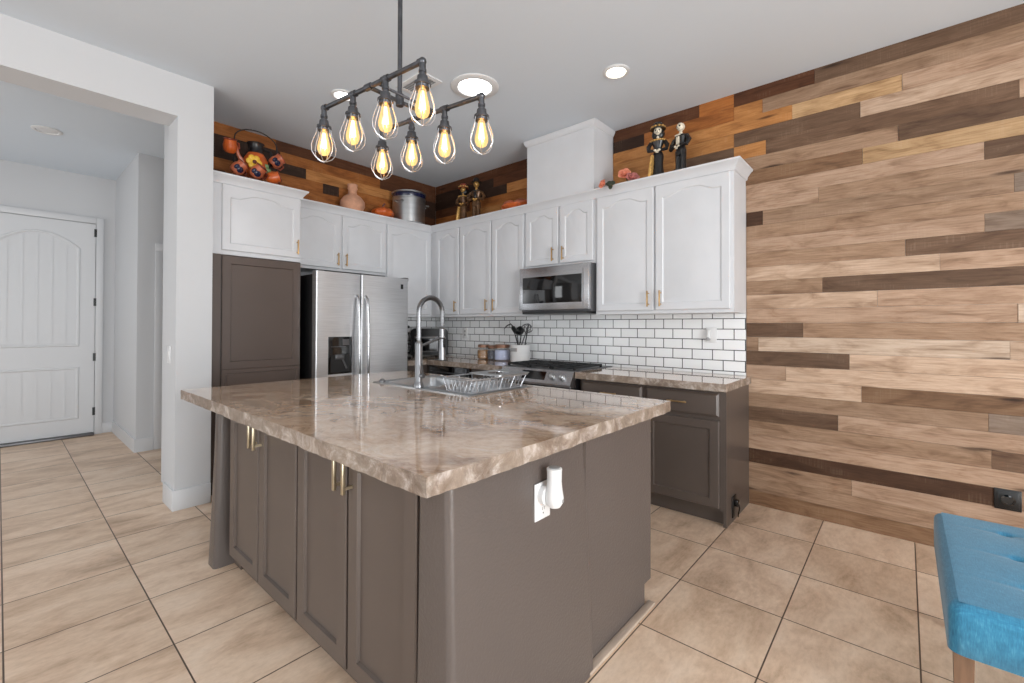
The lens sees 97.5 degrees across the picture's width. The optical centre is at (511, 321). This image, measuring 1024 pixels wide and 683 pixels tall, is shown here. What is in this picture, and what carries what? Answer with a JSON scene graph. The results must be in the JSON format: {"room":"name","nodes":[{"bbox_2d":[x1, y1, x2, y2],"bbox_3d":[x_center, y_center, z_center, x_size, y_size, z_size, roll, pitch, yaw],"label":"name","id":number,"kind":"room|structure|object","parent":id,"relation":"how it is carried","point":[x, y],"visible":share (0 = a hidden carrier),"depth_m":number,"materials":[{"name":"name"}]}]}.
{"room":"kitchen","nodes":[
{"label":"kitchen","id":0,"kind":"room"},
{"bbox_2d":[0,159,115,443],"bbox_3d":[-5.848,-0.204,4.194,0.150,2.990,3.450,0,-1,41],"label":"wall","id":1,"kind":"structure","parent":0,"point":[26,186],"depth_m":5.15,"materials":[{"name":"grey paint"}]},
{"bbox_2d":[0,432,93,447],"bbox_3d":[-5.122,1.286,4.833,0.090,0.026,0.917,0,-1,41],"label":"threshold","id":2,"kind":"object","parent":1,"relation":"attached to","point":[89,433],"depth_m":4.86,"materials":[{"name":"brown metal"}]},
{"bbox_2d":[0,213,96,443],"bbox_3d":[-5.138,0.069,4.868,0.030,2.400,0.929,0,-1,41],"label":"door","id":3,"kind":"structure","parent":1,"relation":"in","point":[48,300],"depth_m":4.91,"materials":[{"name":"grey paint"}]},
{"bbox_2d":[0,205,103,433],"bbox_3d":[-5.141,0.047,4.864,0.030,2.505,1.057,0,-1,41],"label":"trim","id":4,"kind":"structure","parent":1,"relation":"attached to","point":[99,223],"depth_m":5.22,"materials":[{"name":"grey paint"}]},
{"bbox_2d":[102,422,111,432],"bbox_3d":[-5.831,1.230,4.083,0.012,0.120,3.330,0,-1,41],"label":"baseboard","id":5,"kind":"structure","parent":1,"relation":"attached to","point":[106,426],"depth_m":5.29,"materials":[{"name":"grey paint"}]},
{"bbox_2d":[0,13,213,489],"bbox_3d":[-3.119,-0.213,2.328,0.245,2.990,2.633,0,-1,41],"label":"wall","id":6,"kind":"structure","parent":0,"point":[32,56],"depth_m":3.11,"materials":[{"name":"grey paint"}]},
{"bbox_2d":[167,346,170,362],"bbox_3d":[-2.426,0.232,3.175,0.080,0.120,0.012,0,-1,41],"label":"light switch","id":7,"kind":"object","parent":6,"relation":"attached to","point":[168,347],"visible":1,"depth_m":3.16,"materials":[{"name":"white plastic"}]},
{"bbox_2d":[163,482,210,511],"bbox_3d":[-2.331,1.222,3.220,0.271,0.140,0.227,0,-1,41],"label":"baseboard","id":8,"kind":"structure","parent":6,"relation":"attached to","point":[175,500],"depth_m":3.13,"materials":[{"name":"grey paint"}]},
{"bbox_2d":[213,170,308,262],"bbox_3d":[-2.170,-0.802,3.725,0.600,0.600,0.710,0,-1,41],"label":"upper cabinet","id":9,"kind":"object","parent":6,"relation":"attached to","point":[253,218],"visible":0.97,"depth_m":3.51,"materials":[{"name":"white paint"}]},
{"bbox_2d":[233,129,281,174],"bbox_3d":[-2.081,-1.336,3.670,0.210,0.464,0.340,0,-1,41],"label":"stand","id":10,"kind":"object","parent":9,"relation":"on","point":[241,129],"visible":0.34,"depth_m":3.67,"materials":[{"name":"black metal"}]},
{"bbox_2d":[222,137,239,153],"bbox_3d":[-2.192,-1.373,3.500,0.103,0.127,0.133,0,-1,-14],"label":"mug","id":11,"kind":"object","parent":10,"relation":"hanging from","point":[229,144],"visible":1,"depth_m":3.47,"materials":[{"name":"orange ceramic"}]},
{"bbox_2d":[230,159,248,176],"bbox_3d":[-2.113,-1.197,3.490,0.108,0.128,0.132,0,-1,41],"label":"mug","id":12,"kind":"object","parent":10,"relation":"hanging from","point":[239,167],"visible":0.97,"depth_m":3.46,"materials":[{"name":"ceramic"}]},
{"bbox_2d":[236,141,271,180],"bbox_3d":[-2.081,-1.306,3.652,0.215,0.285,0.251,0,-1,3],"label":"pitcher","id":13,"kind":"object","parent":10,"relation":"hanging from","point":[254,155],"visible":0.74,"depth_m":3.61,"materials":[{"name":"orange ceramic"}]},
{"bbox_2d":[246,154,261,167],"bbox_3d":[-2.049,-1.269,3.572,0.023,0.111,0.120,0,-1,41],"label":"flower","id":14,"kind":"object","parent":13,"relation":"on","point":[253,159],"depth_m":3.56,"materials":[{"name":"yellow ceramic"}]},
{"bbox_2d":[265,171,281,184],"bbox_3d":[-1.946,-1.165,3.668,0.124,0.138,0.099,0,-1,-22],"label":"mug","id":15,"kind":"object","parent":10,"relation":"hanging from","point":[274,177],"visible":0.86,"depth_m":3.64,"materials":[{"name":"orange ceramic"}]},
{"bbox_2d":[268,153,285,170],"bbox_3d":[-1.960,-1.341,3.757,0.109,0.126,0.133,0,-1,41],"label":"mug","id":16,"kind":"object","parent":10,"relation":"hanging from","point":[277,161],"visible":1,"depth_m":3.73,"materials":[{"name":"ceramic"}]},
{"bbox_2d":[249,162,268,179],"bbox_3d":[-1.996,-1.189,3.545,0.132,0.128,0.114,0,-1,-27],"label":"mug","id":17,"kind":"object","parent":9,"relation":"on","point":[257,171],"visible":1,"depth_m":3.51,"materials":[{"name":"ceramic"}]},
{"bbox_2d":[113,153,163,438],"bbox_3d":[-3.623,-0.184,5.622,1.320,2.990,1.870,0,-1,41],"label":"wall","id":18,"kind":"structure","parent":0,"point":[139,216],"depth_m":4.59,"materials":[{"name":"grey paint"}]},
{"bbox_2d":[112,421,152,452],"bbox_3d":[-4.197,1.238,4.946,1.334,0.130,0.149,0,-1,41],"label":"baseboard","id":19,"kind":"structure","parent":18,"relation":"attached to","point":[143,444],"depth_m":4.55,"materials":[{"name":"grey paint"}]},
{"bbox_2d":[153,243,162,449],"bbox_3d":[-3.337,0.255,4.929,0.020,2.100,0.930,0,-1,41],"label":"trim","id":20,"kind":"structure","parent":18,"relation":"attached to","point":[157,426],"depth_m":4.59,"materials":[{"name":"grey paint"}]},
{"bbox_2d":[161,125,168,482],"bbox_3d":[-2.594,-0.201,3.529,0.545,2.990,0.133,0,-1,41],"label":"wall","id":21,"kind":"structure","parent":0,"point":[166,130],"depth_m":3.61,"materials":[{"name":"grey paint"}]},
{"bbox_2d":[213,121,435,317],"bbox_3d":[-1.848,-0.188,4.671,0.164,2.990,2.567,0,-1,41],"label":"wall","id":22,"kind":"structure","parent":0,"point":[326,182],"depth_m":4.50,"materials":[{"name":"brown wood"}]},
{"bbox_2d":[300,199,387,275],"bbox_3d":[-1.736,-0.789,4.407,0.355,0.612,0.982,0,-1,41],"label":"upper cabinet","id":23,"kind":"object","parent":22,"relation":"attached to","point":[334,238],"visible":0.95,"depth_m":4.32,"materials":[{"name":"white paint"}]},
{"bbox_2d":[339,183,364,210],"bbox_3d":[-1.616,-1.239,4.551,0.244,0.290,0.243,0,-1,41],"label":"clay vase","id":24,"kind":"object","parent":23,"relation":"on","point":[351,200],"visible":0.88,"depth_m":4.47,"materials":[{"name":"ceramic"}]},
{"bbox_2d":[381,217,431,316],"bbox_3d":[-1.216,-0.571,5.007,0.346,1.034,0.608,0,-1,41],"label":"upper cabinet","id":25,"kind":"object","parent":22,"relation":"attached to","point":[408,243],"visible":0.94,"depth_m":4.93,"materials":[{"name":"white paint"}]},
{"bbox_2d":[371,203,393,216],"bbox_3d":[-1.381,-1.180,4.803,0.231,0.178,0.231,0,-1,41],"label":"pumpkin","id":26,"kind":"object","parent":25,"relation":"on","point":[384,211],"visible":0.6,"depth_m":4.72,"materials":[{"name":"orange ceramic"}]},
{"bbox_2d":[391,189,428,223],"bbox_3d":[-1.161,-1.268,5.056,0.380,0.360,0.449,0,-1,41],"label":"stock pot","id":27,"kind":"object","parent":25,"relation":"on","point":[407,204],"visible":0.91,"depth_m":4.90,"materials":[{"name":"metal"}]},
{"bbox_2d":[0,432,1023,682],"bbox_3d":[-1.501,1.325,1.006,11.200,0.100,8.000,0,-1,41],"label":"floor","id":28,"kind":"structure","parent":0,"point":[101,581],"depth_m":2.08,"materials":[{"name":"tile"}]},
{"bbox_2d":[210,253,300,494],"bbox_3d":[-2.207,0.399,3.712,0.577,1.797,0.660,0,-1,41],"label":"pantry cabinet","id":29,"kind":"object","parent":28,"relation":"on","point":[256,301],"visible":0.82,"depth_m":3.50,"materials":[{"name":"brown paint"}]},
{"bbox_2d":[300,269,407,378],"bbox_3d":[-1.560,0.437,4.255,0.800,1.735,0.922,0,-1,41],"label":"refrigerator","id":30,"kind":"object","parent":28,"relation":"on","point":[351,324],"visible":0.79,"depth_m":3.92,"materials":[{"name":"silver metal"}]},
{"bbox_2d":[407,364,428,372],"bbox_3d":[-1.006,0.882,5.005,0.625,0.862,0.904,0,-1,41],"label":"base cabinet","id":31,"kind":"object","parent":28,"relation":"on","point":[425,367],"visible":0.02,"depth_m":4.72,"materials":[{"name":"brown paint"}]},
{"bbox_2d":[407,355,512,369],"bbox_3d":[-0.619,0.423,4.665,1.686,0.051,0.914,0,-1,41],"label":"countertop","id":32,"kind":"structure","parent":31,"relation":"on","point":[451,361],"depth_m":4.49,"materials":[{"name":"brown stone"}]},
{"bbox_2d":[408,325,410,358],"bbox_3d":[-1.220,0.218,4.783,0.260,0.356,0.176,0,-1,41],"label":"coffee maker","id":33,"kind":"object","parent":32,"relation":"on","point":[408,325],"visible":0.16,"depth_m":4.76,"materials":[{"name":"black plastic"}]},
{"bbox_2d":[410,328,447,356],"bbox_3d":[-0.953,0.239,5.180,0.400,0.324,0.251,0,-1,-2],"label":"toaster oven","id":34,"kind":"object","parent":32,"relation":"on","point":[427,334],"visible":0.52,"depth_m":5.10,"materials":[{"name":"black metal"}]},
{"bbox_2d":[478,344,488,358],"bbox_3d":[-0.304,0.322,4.819,0.140,0.155,0.140,0,-1,41],"label":"glass jar","id":35,"kind":"object","parent":32,"relation":"on","point":[482,353],"visible":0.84,"depth_m":4.76,"materials":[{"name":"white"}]},
{"bbox_2d":[488,345,494,359],"bbox_3d":[-0.202,0.324,4.731,0.116,0.150,0.116,0,-1,41],"label":"glass jar","id":36,"kind":"object","parent":32,"relation":"on","point":[491,353],"visible":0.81,"depth_m":4.68,"materials":[{"name":"white"}]},
{"bbox_2d":[495,344,509,360],"bbox_3d":[-0.098,0.316,4.614,0.170,0.165,0.170,0,-1,41],"label":"glass jar","id":37,"kind":"object","parent":32,"relation":"on","point":[500,355],"visible":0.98,"depth_m":4.55,"materials":[{"name":"white"}]},
{"bbox_2d":[510,344,529,361],"bbox_3d":[0.082,0.312,4.456,0.204,0.170,0.204,0,-1,41],"label":"utensil crock","id":38,"kind":"object","parent":32,"relation":"on","point":[520,352],"visible":0.92,"depth_m":4.37,"materials":[{"name":"white ceramic"}]},
{"bbox_2d":[511,326,517,344],"bbox_3d":[0.057,0.207,4.503,0.141,0.333,0.063,0,-1,41],"label":"serving spoon","id":39,"kind":"object","parent":38,"relation":"in","point":[513,328],"visible":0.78,"depth_m":4.52,"materials":[{"name":"black plastic"}]},
{"bbox_2d":[515,326,523,344],"bbox_3d":[0.074,0.208,4.415,0.103,0.328,0.070,0,-1,41],"label":"ladle","id":40,"kind":"object","parent":38,"relation":"in","point":[519,330],"visible":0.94,"depth_m":4.43,"materials":[{"name":"black plastic"}]},
{"bbox_2d":[521,324,532,344],"bbox_3d":[0.133,0.196,4.439,0.110,0.355,0.178,0,-1,-30],"label":"wire whisk","id":41,"kind":"object","parent":38,"relation":"in","point":[524,324],"visible":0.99,"depth_m":4.41,"materials":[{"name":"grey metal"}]},
{"bbox_2d":[208,413,654,682],"bbox_3d":[-0.472,0.858,2.241,1.946,0.862,1.284,0,-1,41],"label":"kitchen island","id":42,"kind":"object","parent":28,"relation":"on","point":[395,584],"visible":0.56,"depth_m":1.52,"materials":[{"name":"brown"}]},
{"bbox_2d":[181,370,670,497],"bbox_3d":[-0.530,0.402,2.310,2.161,0.051,1.465,0,-1,41],"label":"island countertop","id":43,"kind":"structure","parent":42,"relation":"on","point":[423,443],"depth_m":1.71,"materials":[{"name":"brown stone"}]},
{"bbox_2d":[413,295,445,387],"bbox_3d":[-0.466,0.110,2.622,0.090,0.530,0.228,0,-1,41],"label":"kitchen faucet","id":44,"kind":"object","parent":43,"relation":"on","point":[419,374],"visible":1,"depth_m":2.57,"materials":[{"name":"grey metal"}]},
{"bbox_2d":[373,375,531,396],"bbox_3d":[-0.381,0.472,2.717,0.888,0.192,0.493,0,-1,41],"label":"sink","id":45,"kind":"object","parent":43,"relation":"in","point":[434,383],"visible":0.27,"depth_m":2.78,"materials":[{"name":"metal"}]},
{"bbox_2d":[442,369,528,393],"bbox_3d":[-0.140,0.334,2.542,0.253,0.080,0.494,0,-1,41],"label":"dish rack","id":46,"kind":"object","parent":45,"relation":"on","point":[513,373],"visible":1,"depth_m":2.50,"materials":[{"name":"silver metal"}]},
{"bbox_2d":[469,369,528,375],"bbox_3d":[-0.073,0.297,2.619,0.253,0.004,0.290,0,-1,41],"label":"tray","id":47,"kind":"object","parent":46,"relation":"on","point":[512,372],"depth_m":2.61,"materials":[{"name":"metal"}]},
{"bbox_2d":[534,480,549,521],"bbox_3d":[0.099,0.582,1.465,0.008,0.120,0.080,0,-1,41],"label":"wall outlet","id":48,"kind":"object","parent":42,"relation":"attached to","point":[541,511],"visible":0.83,"depth_m":1.45,"materials":[{"name":"white plastic"}]},
{"bbox_2d":[541,505,544,515],"bbox_3d":[0.101,0.611,1.463,0.001,0.035,0.024,0,-1,41],"label":"receptacle","id":49,"kind":"object","parent":48,"relation":"attached to","point":[542,506],"depth_m":1.46,"materials":[{"name":"white plastic"}]},
{"bbox_2d":[537,465,563,508],"bbox_3d":[0.129,0.532,1.444,0.068,0.128,0.072,0,-1,41],"label":"night light","id":50,"kind":"object","parent":42,"relation":"attached to","point":[551,494],"visible":1,"depth_m":1.43,"materials":[{"name":"white plastic"}]},
{"bbox_2d":[429,365,471,377],"bbox_3d":[-0.457,0.881,4.690,0.605,0.860,0.628,0,-1,41],"label":"dishwasher","id":51,"kind":"object","parent":28,"relation":"on","point":[433,369],"visible":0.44,"depth_m":4.46,"materials":[{"name":"black plastic"}]},
{"bbox_2d":[471,369,499,380],"bbox_3d":[-0.046,0.879,4.371,0.425,0.862,0.594,0,-1,41],"label":"base cabinet","id":52,"kind":"object","parent":28,"relation":"on","point":[473,370],"visible":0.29,"depth_m":4.21,"materials":[{"name":"brown paint"}]},
{"bbox_2d":[500,360,611,390],"bbox_3d":[0.372,0.834,3.937,0.750,0.946,0.694,0,-1,41],"label":"gas range","id":53,"kind":"object","parent":28,"relation":"on","point":[546,373],"visible":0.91,"depth_m":3.70,"materials":[{"name":"silver metal"}]},
{"bbox_2d":[503,364,611,372],"bbox_3d":[0.402,0.398,3.974,0.750,0.018,0.607,0,-1,41],"label":"cooktop","id":54,"kind":"object","parent":53,"relation":"in","point":[531,368],"depth_m":3.74,"materials":[{"name":"grey metal"}]},
{"bbox_2d":[581,379,644,397],"bbox_3d":[0.899,0.874,3.542,0.533,0.862,0.598,0,-1,41],"label":"base cabinet","id":55,"kind":"object","parent":28,"relation":"on","point":[616,388],"visible":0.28,"depth_m":3.32,"materials":[{"name":"brown paint"}]},
{"bbox_2d":[645,384,748,528],"bbox_3d":[1.304,0.872,3.188,0.543,0.862,0.598,0,-1,41],"label":"base cabinet","id":56,"kind":"object","parent":28,"relation":"on","point":[700,447],"visible":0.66,"depth_m":2.98,"materials":[{"name":"brown paint"}]},
{"bbox_2d":[575,367,750,391],"bbox_3d":[1.105,0.416,3.358,1.108,0.051,0.611,0,-1,41],"label":"countertop","id":57,"kind":"structure","parent":56,"relation":"on","point":[676,379],"depth_m":3.18,"materials":[{"name":"brown stone"}]},
{"bbox_2d":[732,494,739,517],"bbox_3d":[1.465,1.210,2.927,0.040,0.147,0.085,0,-1,41],"label":"outlet","id":58,"kind":"object","parent":56,"relation":"attached to","point":[735,502],"visible":1,"depth_m":2.92,"materials":[{"name":"black plastic"}]},
{"bbox_2d":[934,512,1023,682],"bbox_3d":[1.708,1.046,1.474,0.443,0.486,0.875,0,-1,41],"label":"upholstered bench","id":59,"kind":"object","parent":28,"relation":"on","point":[980,563],"visible":1,"depth_m":1.35,"materials":[{"name":"teal fabric"}]},
{"bbox_2d":[0,0,1023,186],"bbox_3d":[-1.492,-1.775,1.034,11.200,0.120,8.000,0,-1,41],"label":"ceiling","id":60,"kind":"structure","parent":0,"point":[271,66],"depth_m":2.86,"materials":[{"name":"white paint"}]},
{"bbox_2d":[31,125,62,135],"bbox_3d":[-4.113,-1.690,3.976,0.200,0.012,0.200,0,-1,41],"label":"recessed light","id":61,"kind":"object","parent":60,"relation":"in","point":[42,129],"visible":1,"depth_m":3.97,"materials":[{"name":"white plastic"}]},
{"bbox_2d":[331,89,349,101],"bbox_3d":[-1.262,-1.687,3.357,0.170,0.012,0.170,0,-1,41],"label":"recessed light","id":62,"kind":"object","parent":60,"relation":"in","point":[337,93],"visible":0.62,"depth_m":3.32,"materials":[{"name":"white plastic"}]},
{"bbox_2d":[311,0,492,179],"bbox_3d":[-0.498,-1.205,1.999,0.815,0.995,0.385,0,-1,34],"label":"chandelier","id":63,"kind":"object","parent":60,"relation":"hanging from","point":[386,100],"visible":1,"depth_m":1.96,"materials":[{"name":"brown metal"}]},
{"bbox_2d":[311,109,336,162],"bbox_3d":[-0.869,-0.860,2.077,0.108,0.254,0.110,0,-1,41],"label":"bulb","id":64,"kind":"object","parent":63,"relation":"attached to","point":[323,126],"depth_m":2.07,"materials":[{"name":"yellow glass"}]},
{"bbox_2d":[339,95,365,151],"bbox_3d":[-0.694,-0.865,1.960,0.108,0.254,0.110,0,-1,41],"label":"bulb","id":65,"kind":"object","parent":63,"relation":"attached to","point":[352,114],"depth_m":1.95,"materials":[{"name":"yellow glass"}]},
{"bbox_2d":[371,131,392,179],"bbox_3d":[-0.655,-0.840,2.268,0.108,0.254,0.110,0,-1,41],"label":"bulb","id":66,"kind":"object","parent":63,"relation":"attached to","point":[382,147],"depth_m":2.26,"materials":[{"name":"yellow glass"}]},
{"bbox_2d":[372,80,398,140],"bbox_3d":[-0.519,-0.869,1.843,0.108,0.254,0.110,0,-1,41],"label":"bulb","id":67,"kind":"object","parent":63,"relation":"attached to","point":[385,100],"depth_m":1.83,"materials":[{"name":"clear"}]},
{"bbox_2d":[400,121,422,172],"bbox_3d":[-0.480,-0.838,2.150,0.108,0.254,0.110,0,-1,41],"label":"bulb","id":68,"kind":"object","parent":63,"relation":"attached to","point":[411,138],"depth_m":2.14,"materials":[{"name":"yellow glass"}]},
{"bbox_2d":[409,62,435,126],"bbox_3d":[-0.344,-0.874,1.726,0.108,0.254,0.110,0,-1,41],"label":"bulb","id":69,"kind":"object","parent":63,"relation":"attached to","point":[421,84],"depth_m":1.72,"materials":[{"name":"clear"}]},
{"bbox_2d":[433,110,455,164],"bbox_3d":[-0.305,-0.836,2.032,0.108,0.254,0.110,0,-1,41],"label":"bulb","id":70,"kind":"object","parent":63,"relation":"attached to","point":[444,128],"depth_m":2.02,"materials":[{"name":"yellow glass"}]},
{"bbox_2d":[470,97,492,155],"bbox_3d":[-0.130,-0.834,1.914,0.108,0.254,0.110,0,-1,41],"label":"bulb","id":71,"kind":"object","parent":63,"relation":"attached to","point":[481,117],"depth_m":1.90,"materials":[{"name":"yellow glass"}]},
{"bbox_2d":[396,73,441,96],"bbox_3d":[-0.663,-1.688,3.197,0.300,0.010,0.180,0,-1,41],"label":"ceiling vent","id":72,"kind":"object","parent":60,"relation":"in","point":[435,81],"visible":0.58,"depth_m":3.18,"materials":[{"name":"white plastic"}]},
{"bbox_2d":[451,73,498,98],"bbox_3d":[-0.267,-1.682,3.232,0.344,0.018,0.344,0,-1,41],"label":"recessed light","id":73,"kind":"object","parent":60,"relation":"in","point":[470,84],"visible":0.86,"depth_m":3.19,"materials":[{"name":"white plastic"}]},
{"bbox_2d":[603,64,629,79],"bbox_3d":[0.703,-1.684,3.035,0.176,0.012,0.176,0,-1,41],"label":"recessed light","id":74,"kind":"object","parent":60,"relation":"in","point":[616,71],"visible":1,"depth_m":3.02,"materials":[{"name":"white plastic"}]},
{"bbox_2d":[435,3,1023,546],"bbox_3d":[2.103,-0.191,3.010,8.300,2.990,0.164,0,-1,41],"label":"wall","id":75,"kind":"structure","parent":0,"point":[935,196],"depth_m":2.75,"materials":[{"name":"brown wood"}]},
{"bbox_2d":[431,220,459,317],"bbox_3d":[-0.659,-0.569,5.084,0.486,1.034,0.355,0,-1,41],"label":"upper cabinet","id":76,"kind":"object","parent":75,"relation":"attached to","point":[445,236],"visible":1,"depth_m":4.95,"materials":[{"name":"white paint"}]},
{"bbox_2d":[456,183,469,219],"bbox_3d":[-0.544,-1.316,5.019,0.165,0.459,0.136,0,-1,41],"label":"figurine","id":77,"kind":"object","parent":76,"relation":"on","point":[461,213],"visible":0.9,"depth_m":5.00,"materials":[{"name":"brown metal"}]},
{"bbox_2d":[457,205,544,316],"bbox_3d":[-0.134,-0.571,4.625,0.907,1.034,0.355,0,-1,41],"label":"upper cabinet","id":78,"kind":"object","parent":75,"relation":"attached to","point":[492,244],"visible":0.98,"depth_m":4.48,"materials":[{"name":"white paint"}]},
{"bbox_2d":[467,177,485,215],"bbox_3d":[-0.392,-1.322,4.862,0.196,0.469,0.132,0,-1,41],"label":"figurine","id":79,"kind":"object","parent":78,"relation":"on","point":[476,194],"visible":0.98,"depth_m":4.84,"materials":[{"name":"brown metal"}]},
{"bbox_2d":[501,198,526,209],"bbox_3d":[0.042,-1.157,4.482,0.366,0.135,0.202,0,-1,41],"label":"dish","id":80,"kind":"object","parent":78,"relation":"on","point":[510,203],"visible":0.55,"depth_m":4.40,"materials":[{"name":"orange ceramic"}]},
{"bbox_2d":[523,189,595,268],"bbox_3d":[0.494,-0.789,4.079,0.757,0.604,0.355,0,-1,41],"label":"upper cabinet","id":81,"kind":"object","parent":75,"relation":"attached to","point":[561,230],"visible":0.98,"depth_m":3.93,"materials":[{"name":"white paint"}]},
{"bbox_2d":[519,262,595,314],"bbox_3d":[0.478,-0.276,4.047,0.740,0.418,0.404,0,-1,41],"label":"microwave","id":82,"kind":"object","parent":81,"relation":"attached to","point":[569,289],"visible":0.94,"depth_m":3.85,"materials":[{"name":"grey metal"}]},
{"bbox_2d":[523,118,614,203],"bbox_3d":[0.508,-1.385,4.079,0.768,0.586,0.345,0,-1,41],"label":"chase","id":83,"kind":"object","parent":81,"relation":"on","point":[575,158],"visible":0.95,"depth_m":3.91,"materials":[{"name":"white paint"}]},
{"bbox_2d":[408,313,745,375],"bbox_3d":[0.071,0.140,4.080,3.527,0.506,0.921,0,-1,41],"label":"tile backsplash","id":84,"kind":"structure","parent":75,"relation":"attached to","point":[673,342],"depth_m":3.92,"materials":[{"name":"white tile"}]},
{"bbox_2d":[463,328,467,337],"bbox_3d":[-0.543,0.131,5.207,0.080,0.120,0.008,0,-1,41],"label":"wall outlet","id":85,"kind":"object","parent":84,"relation":"attached to","point":[465,330],"visible":1,"depth_m":5.20,"materials":[{"name":"white plastic"}]},
{"bbox_2d":[706,327,716,342],"bbox_3d":[1.498,0.101,3.395,0.080,0.115,0.048,0,-1,41],"label":"light switch","id":86,"kind":"object","parent":84,"relation":"attached to","point":[711,332],"visible":1,"depth_m":3.40,"materials":[{"name":"white plastic"}]},
{"bbox_2d":[593,156,752,314],"bbox_3d":[1.198,-0.578,3.461,1.112,1.034,0.355,0,-1,41],"label":"upper cabinet","id":87,"kind":"object","parent":75,"relation":"attached to","point":[672,242],"visible":1,"depth_m":3.28,"materials":[{"name":"white paint"}]},
{"bbox_2d":[599,179,614,188],"bbox_3d":[0.758,-1.094,3.586,0.150,0.092,0.041,0,-1,32],"label":"rose","id":88,"kind":"object","parent":87,"relation":"on","point":[609,184],"visible":1,"depth_m":3.57,"materials":[{"name":"pink plant"}]},
{"bbox_2d":[618,168,630,180],"bbox_3d":[0.932,-1.159,3.609,0.159,0.166,0.056,0,-1,19],"label":"rose","id":89,"kind":"object","parent":87,"relation":"on","point":[622,173],"visible":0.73,"depth_m":3.62,"materials":[{"name":"pink plant"}]},
{"bbox_2d":[626,172,639,179],"bbox_3d":[0.975,-1.128,3.546,0.160,0.119,0.073,0,-1,-10],"label":"rose","id":90,"kind":"object","parent":87,"relation":"on","point":[630,176],"visible":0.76,"depth_m":3.54,"materials":[{"name":"pink plant"}]},
{"bbox_2d":[646,122,668,175],"bbox_3d":[1.131,-1.317,3.473,0.168,0.444,0.125,0,-1,41],"label":"figurine","id":91,"kind":"object","parent":87,"relation":"on","point":[658,128],"visible":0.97,"depth_m":3.45,"materials":[{"name":"black ceramic"}]},
{"bbox_2d":[669,123,691,169],"bbox_3d":[1.251,-1.291,3.352,0.091,0.389,0.191,0,-1,-21],"label":"figurine","id":92,"kind":"object","parent":87,"relation":"on","point":[681,139],"visible":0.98,"depth_m":3.33,"materials":[{"name":"black ceramic"}]},
{"bbox_2d":[994,487,1021,512],"bbox_3d":[2.648,0.953,2.399,0.101,0.110,0.020,0,-1,41],"label":"wall outlet","id":93,"kind":"object","parent":75,"relation":"attached to","point":[1011,500],"visible":1,"depth_m":2.40,"materials":[{"name":"black plastic"}]},
{"bbox_2d":[1000,495,1015,505],"bbox_3d":[2.643,0.953,2.395,0.056,0.056,0.007,0,-1,41],"label":"receptacle","id":94,"kind":"object","parent":93,"relation":"attached to","point":[1005,500],"depth_m":2.39,"materials":[{"name":"black plastic"}]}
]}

